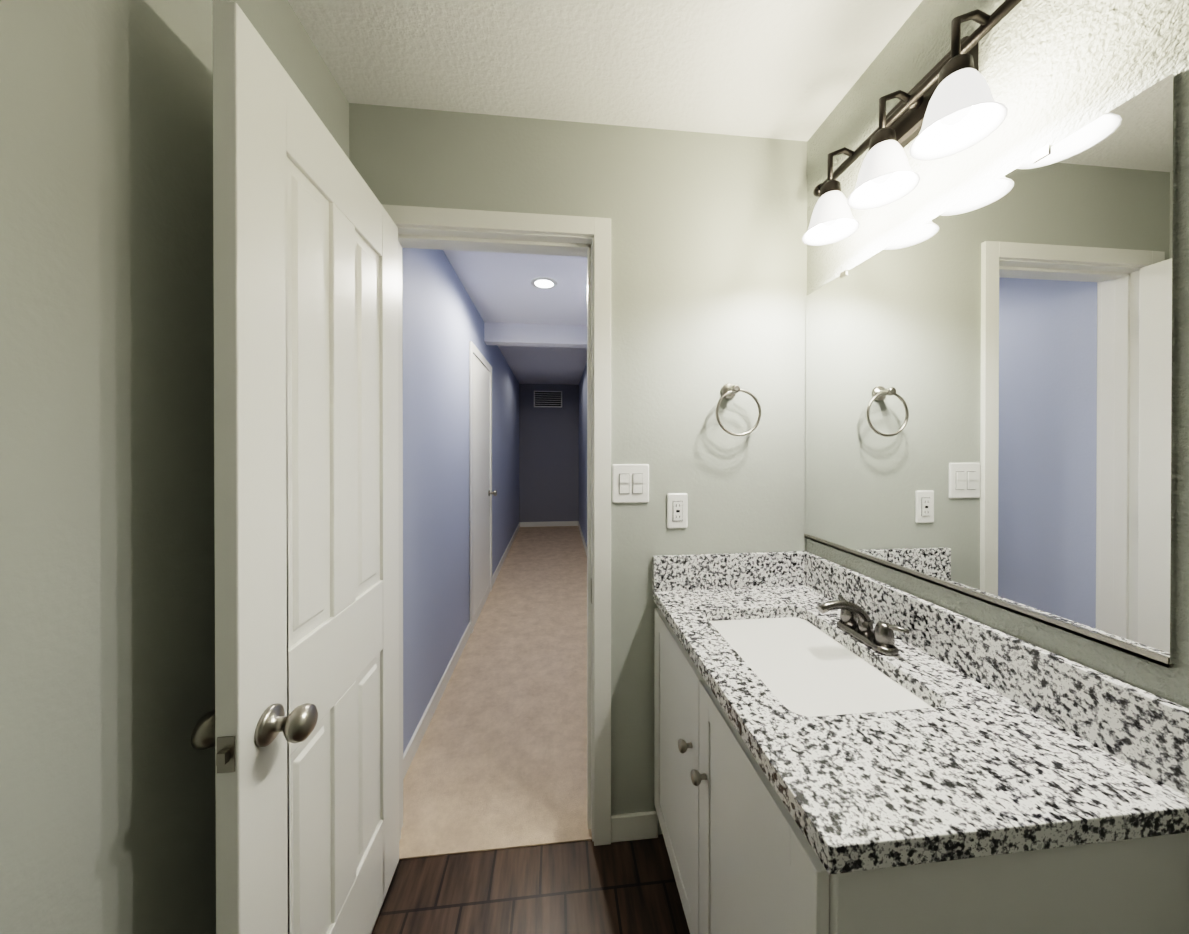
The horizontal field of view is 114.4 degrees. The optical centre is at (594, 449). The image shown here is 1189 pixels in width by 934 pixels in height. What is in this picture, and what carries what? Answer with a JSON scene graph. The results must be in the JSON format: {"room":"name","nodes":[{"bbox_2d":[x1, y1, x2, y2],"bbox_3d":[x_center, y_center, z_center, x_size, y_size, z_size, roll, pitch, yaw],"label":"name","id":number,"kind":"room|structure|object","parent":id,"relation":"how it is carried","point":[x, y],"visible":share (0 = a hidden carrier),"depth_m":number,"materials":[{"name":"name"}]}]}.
{"room":"bathroom","nodes":[
{"label":"bathroom","id":0,"kind":"room"},
{"bbox_2d":[0,0,518,933],"bbox_3d":[-0.948,0.109,2.509,0.150,2.415,8.140,0,0,-6],"label":"wall","id":1,"kind":"structure","parent":0,"point":[106,498],"depth_m":0.58,"materials":[{"name":"grey paint"}]},
{"bbox_2d":[403,522,520,779],"bbox_3d":[-1.005,1.269,3.903,0.012,0.085,5.123,0,0,-6],"label":"baseboard","id":2,"kind":"structure","parent":1,"relation":"attached to","point":[410,751],"depth_m":2.05,"materials":[{"name":"white wood"}]},
{"bbox_2d":[469,341,496,633],"bbox_3d":[-0.895,0.268,3.168,0.083,2.092,0.880,0,0,-6],"label":"hall door","id":3,"kind":"structure","parent":1,"relation":"in","point":[480,460],"depth_m":3.06,"materials":[{"name":"white wood"}]},
{"bbox_2d":[349,103,379,201],"bbox_3d":[-0.733,0.114,1.276,0.093,2.415,0.120,0,0,-6],"label":"wall","id":4,"kind":"structure","parent":0,"point":[364,139],"depth_m":1.21,"materials":[{"name":"grey paint"}]},
{"bbox_2d":[213,0,398,933],"bbox_3d":[-0.610,0.303,0.911,0.035,2.020,0.620,0,0,-6],"label":"door leaf","id":5,"kind":"structure","parent":4,"relation":"in","point":[306,454],"depth_m":0.75,"materials":[{"name":"white wood"}]},
{"bbox_2d":[191,703,317,772],"bbox_3d":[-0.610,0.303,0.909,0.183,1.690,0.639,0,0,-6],"label":"door knob","id":6,"kind":"object","parent":5,"relation":"attached to","point":[297,724],"depth_m":0.65,"materials":[{"name":"grey metal"}]},
{"bbox_2d":[372,834,689,933],"bbox_3d":[0.128,1.356,-0.079,1.776,0.060,2.766,0,0,-6],"label":"floor","id":7,"kind":"structure","parent":0,"point":[589,887],"depth_m":1.14,"materials":[{"name":"wood"}]},
{"bbox_2d":[652,551,1188,933],"bbox_3d":[0.503,0.842,0.911,0.590,0.961,0.853,0,0,-6],"label":"bathroom vanity","id":8,"kind":"object","parent":7,"relation":"on","point":[839,749],"visible":1,"depth_m":0.62,"materials":[{"name":"white stone"}]},
{"bbox_2d":[817,594,908,656],"bbox_3d":[0.633,0.426,0.960,0.152,0.100,0.212,0,0,-6],"label":"faucet","id":9,"kind":"object","parent":8,"relation":"on","point":[854,625],"depth_m":0.95,"materials":[{"name":"silver metal"}]},
{"bbox_2d":[579,362,586,545],"bbox_3d":[0.039,0.103,4.055,0.120,2.415,5.259,0,0,-6],"label":"wall","id":10,"kind":"structure","parent":0,"point":[583,453],"depth_m":5.39,"materials":[{"name":"blue"}]},
{"bbox_2d":[577,521,586,555],"bbox_3d":[-0.022,1.269,4.001,0.012,0.085,5.123,0,0,-6],"label":"baseboard","id":11,"kind":"structure","parent":10,"relation":"attached to","point":[585,547],"depth_m":5.43,"materials":[{"name":"white wood"}]},
{"bbox_2d":[380,105,806,834],"bbox_3d":[0.031,0.113,1.352,1.443,2.415,0.120,0,0,-6],"label":"wall","id":12,"kind":"structure","parent":0,"point":[708,270],"depth_m":1.31,"materials":[{"name":"grey paint"}]},
{"bbox_2d":[381,204,610,845],"bbox_3d":[-0.340,0.274,1.315,0.780,2.093,0.152,0,0,-6],"label":"door frame","id":13,"kind":"structure","parent":12,"relation":"attached to","point":[589,238],"depth_m":1.28,"materials":[{"name":"white wood"}]},
{"bbox_2d":[612,464,648,502],"bbox_3d":[0.123,0.114,1.294,0.126,0.132,0.011,0,0,-6],"label":"switch plate","id":14,"kind":"object","parent":12,"relation":"attached to","point":[630,483],"visible":1,"depth_m":1.29,"materials":[{"name":"white plastic"}]},
{"bbox_2d":[611,811,657,842],"bbox_3d":[0.121,1.284,-0.022,1.539,0.085,2.641,0,0,-6],"label":"baseboard","id":15,"kind":"structure","parent":12,"relation":"attached to","point":[634,826],"depth_m":1.29,"materials":[{"name":"white wood"}]},
{"bbox_2d":[667,493,687,528],"bbox_3d":[0.284,0.209,1.311,0.072,0.120,0.010,0,0,-6],"label":"electrical outlet plate","id":16,"kind":"object","parent":12,"relation":"attached to","point":[677,510],"visible":1,"depth_m":1.31,"materials":[{"name":"white plastic"}]},
{"bbox_2d":[716,383,760,435],"bbox_3d":[0.481,-0.138,1.303,0.159,0.185,0.062,0,0,-6],"label":"towel ring","id":17,"kind":"object","parent":12,"relation":"attached to","point":[729,390],"visible":1,"depth_m":1.28,"materials":[{"name":"grey metal"}]},
{"bbox_2d":[288,0,922,384],"bbox_3d":[-0.139,-1.139,2.585,1.776,0.080,8.140,0,0,-6],"label":"ceiling","id":18,"kind":"structure","parent":0,"point":[786,69],"depth_m":1.09,"materials":[{"name":"white paint"}]},
{"bbox_2d":[484,322,586,347],"bbox_3d":[-0.461,-1.019,3.418,1.000,0.165,0.120,0,0,-6],"label":"beam","id":19,"kind":"structure","parent":18,"relation":"attached to","point":[519,334],"depth_m":3.36,"materials":[{"name":"white paint"}]},
{"bbox_2d":[531,277,556,288],"bbox_3d":[-0.331,-1.093,2.516,0.170,0.008,0.170,0,0,-6],"label":"recessed light","id":20,"kind":"object","parent":18,"relation":"in","point":[543,282],"visible":0.96,"depth_m":2.50,"materials":[{"name":"white"}]},
{"bbox_2d":[806,0,1188,708],"bbox_3d":[0.946,0.118,0.056,0.120,2.415,2.881,0,0,-6],"label":"wall","id":21,"kind":"structure","parent":0,"point":[1052,72],"depth_m":0.72,"materials":[{"name":"grey paint"}]},
{"bbox_2d":[802,0,1021,245],"bbox_3d":[0.702,-0.744,0.905,0.192,0.276,0.652,0,0,-6],"label":"sconce","id":22,"kind":"object","parent":21,"relation":"attached to","point":[947,105],"visible":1,"depth_m":0.85,"materials":[{"name":"white glass"}]},
{"bbox_2d":[804,73,1176,667],"bbox_3d":[0.790,-0.117,0.954,0.010,0.860,0.812,0,0,-6],"label":"mirror","id":23,"kind":"object","parent":21,"relation":"attached to","point":[990,393],"visible":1,"depth_m":0.72,"materials":[{"name":"clear glass"}]},
{"label":"outside","id":24,"kind":"structure","parent":0,"visible":0},
{"bbox_2d":[399,526,591,859],"bbox_3d":[-0.513,1.339,3.947,1.240,0.064,5.374,0,0,-6],"label":"floor","id":25,"kind":"structure","parent":24,"point":[499,760],"depth_m":1.83,"materials":[{"name":"beige carpet"}]},
{"bbox_2d":[519,384,578,521],"bbox_3d":[-0.773,0.094,6.556,1.000,2.415,0.120,0,0,-6],"label":"wall","id":26,"kind":"structure","parent":24,"point":[548,464],"depth_m":6.50,"materials":[{"name":"grey"}]},
{"bbox_2d":[534,391,561,407],"bbox_3d":[-0.786,-0.858,6.480,0.480,0.280,0.016,0,0,-6],"label":"air vent","id":27,"kind":"object","parent":26,"relation":"in","point":[552,399],"visible":1,"depth_m":6.47,"materials":[{"name":"white metal"}]},
{"bbox_2d":[521,521,576,526],"bbox_3d":[-0.772,1.259,6.494,0.930,0.085,0.012,0,0,-6],"label":"baseboard","id":28,"kind":"structure","parent":26,"relation":"attached to","point":[553,523],"depth_m":6.49,"materials":[{"name":"white wood"}]}
]}

